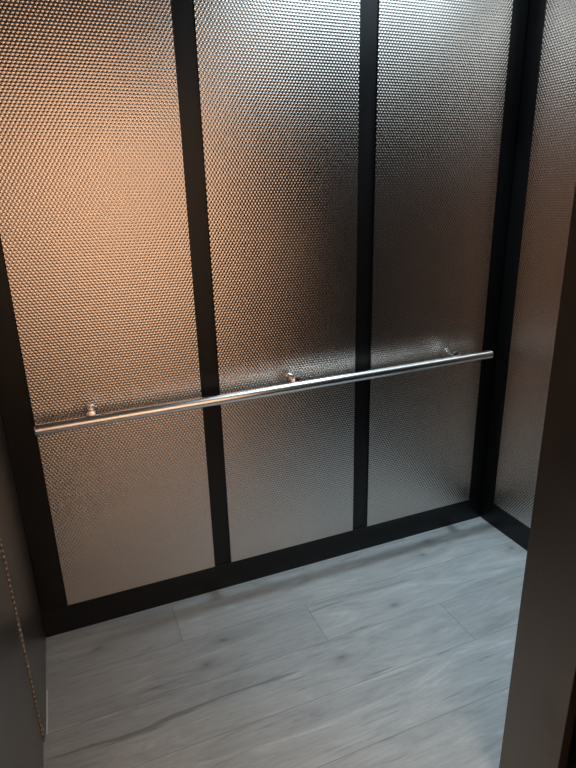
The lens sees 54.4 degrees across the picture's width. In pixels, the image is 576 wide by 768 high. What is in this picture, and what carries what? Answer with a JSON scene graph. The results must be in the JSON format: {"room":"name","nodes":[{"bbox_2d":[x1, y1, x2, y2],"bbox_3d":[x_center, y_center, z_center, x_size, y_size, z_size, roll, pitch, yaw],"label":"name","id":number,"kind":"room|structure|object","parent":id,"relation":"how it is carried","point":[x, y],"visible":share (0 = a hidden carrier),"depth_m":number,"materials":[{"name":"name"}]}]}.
{"room":"elevator interior","nodes":[
{"label":"elevator interior","id":0,"kind":"room"},
{"bbox_2d":[0,0,529,633],"bbox_3d":[-0.012,-0.332,2.112,2.130,2.400,0.029,-9,20,-21],"label":"wall","id":1,"kind":"structure","parent":0,"point":[529,0],"depth_m":2.35,"materials":[{"name":"black metal"}]},
{"bbox_2d":[0,235,67,611],"bbox_3d":[-0.903,-0.244,1.736,0.092,2.283,0.011,-9,20,-21],"label":"trim","id":2,"kind":"structure","parent":1,"relation":"attached to","point":[15,402],"depth_m":1.90,"materials":[{"name":"black metal"}]},
{"bbox_2d":[0,0,214,604],"bbox_3d":[-0.595,-0.267,1.859,0.570,2.233,0.014,-9,20,-21],"label":"panel","id":3,"kind":"object","parent":1,"relation":"attached to","point":[94,232],"visible":1,"depth_m":1.82,"materials":[{"name":"metal"}]},
{"bbox_2d":[171,0,230,564],"bbox_3d":[-0.300,-0.337,1.966,0.069,2.283,0.008,-9,20,-21],"label":"trim","id":4,"kind":"structure","parent":1,"relation":"attached to","point":[182,11],"depth_m":1.93,"materials":[{"name":"black metal"}]},
{"bbox_2d":[41,496,481,637],"bbox_3d":[0.024,0.756,2.456,2.030,0.117,0.014,-9,20,-21],"label":"baseboard","id":5,"kind":"structure","parent":1,"relation":"attached to","point":[66,618],"depth_m":2.37,"materials":[{"name":"black metal"}]},
{"bbox_2d":[33,348,493,435],"bbox_3d":[0.022,-0.005,2.144,1.839,0.073,0.099,-9,20,-21],"label":"handrail","id":6,"kind":"object","parent":1,"relation":"attached to","point":[91,418],"visible":1,"depth_m":2.04,"materials":[{"name":"metal"}]},
{"bbox_2d":[193,0,359,561],"bbox_3d":[-0.001,-0.358,2.083,0.571,2.233,0.014,-9,20,-21],"label":"panel","id":7,"kind":"object","parent":1,"relation":"attached to","point":[278,80],"visible":1,"depth_m":2.02,"materials":[{"name":"metal"}]},
{"bbox_2d":[353,0,377,528],"bbox_3d":[0.295,-0.428,2.191,0.072,2.283,0.008,-9,20,-21],"label":"trim","id":8,"kind":"structure","parent":1,"relation":"attached to","point":[368,8],"depth_m":2.14,"materials":[{"name":"black metal"}]},
{"bbox_2d":[366,0,512,525],"bbox_3d":[0.596,-0.450,2.309,0.572,2.233,0.014,-9,20,-21],"label":"panel","id":9,"kind":"object","parent":1,"relation":"attached to","point":[442,64],"visible":1,"depth_m":2.25,"materials":[{"name":"metal"}]},
{"bbox_2d":[469,0,528,498],"bbox_3d":[0.897,-0.520,2.417,0.079,2.283,0.011,-9,20,-21],"label":"trim","id":10,"kind":"structure","parent":1,"relation":"attached to","point":[520,8],"depth_m":2.37,"materials":[{"name":"black metal"}]},
{"bbox_2d":[43,517,575,767],"bbox_3d":[0.257,1.005,1.929,2.080,0.030,1.301,-9,20,-21],"label":"floor","id":11,"kind":"structure","parent":0,"point":[399,653],"depth_m":1.94,"materials":[{"name":"grey wood"}]},
{"bbox_2d":[46,690,47,734],"bbox_3d":[-0.776,1.055,1.804,0.006,0.005,0.178,-9,20,-21],"label":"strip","id":12,"kind":"object","parent":11,"relation":"on","point":[46,690],"visible":1,"depth_m":1.80,"materials":[{"name":"grey metal"}]},
{"bbox_2d":[569,717,575,754],"bbox_3d":[0.966,-0.093,1.326,0.866,2.400,0.030,-9,20,-21],"label":"wall","id":13,"kind":"structure","parent":0,"point":[573,740],"depth_m":1.61,"materials":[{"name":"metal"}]},
{"bbox_2d":[499,181,575,767],"bbox_3d":[0.607,0.129,1.165,0.030,2.100,0.172,-9,20,-21],"label":"trim","id":14,"kind":"structure","parent":13,"relation":"attached to","point":[541,704],"depth_m":1.28,"materials":[{"name":"metal"}]},
{"bbox_3d":[1.168,-0.319,1.981,0.029,2.400,1.099,-9,20,-21],"label":"wall","id":15,"kind":"structure","parent":0,"visible":0},
{"bbox_2d":[480,496,529,550],"bbox_3d":[1.178,0.767,2.330,0.014,0.120,1.085,-9,20,-21],"label":"baseboard","id":16,"kind":"structure","parent":15,"relation":"attached to","point":[494,515],"depth_m":2.65,"materials":[{"name":"black metal"}]},
{"bbox_2d":[482,0,546,502],"bbox_3d":[0.959,-0.514,2.390,0.014,2.280,0.082,-9,20,-21],"label":"trim","id":17,"kind":"structure","parent":15,"relation":"attached to","point":[537,10],"depth_m":2.35,"materials":[{"name":"black metal"}]},
{"bbox_2d":[494,0,575,527],"bbox_3d":[1.155,-0.342,1.941,0.014,2.230,0.952,-9,20,-21],"label":"panel","id":18,"kind":"object","parent":15,"relation":"attached to","point":[552,167],"visible":0.83,"depth_m":2.23,"materials":[{"name":"metal"}]},
{"bbox_3d":[-0.735,0.002,1.173,0.038,2.400,1.272,-9,20,-21],"label":"wall","id":19,"kind":"structure","parent":0,"visible":0},
{"bbox_2d":[0,548,43,767],"bbox_3d":[-0.623,0.091,0.978,0.004,2.350,0.788,-9,20,-21],"label":"panel","id":20,"kind":"object","parent":19,"relation":"attached to","point":[21,741],"visible":1,"depth_m":1.40,"materials":[{"name":"metal"}]},
{"bbox_2d":[0,411,45,740],"bbox_3d":[-0.857,-0.091,1.530,0.010,2.344,0.464,-9,20,-21],"label":"panel","id":21,"kind":"object","parent":19,"relation":"attached to","point":[13,542],"visible":0.94,"depth_m":1.72,"materials":[{"name":"metal"}]}
]}

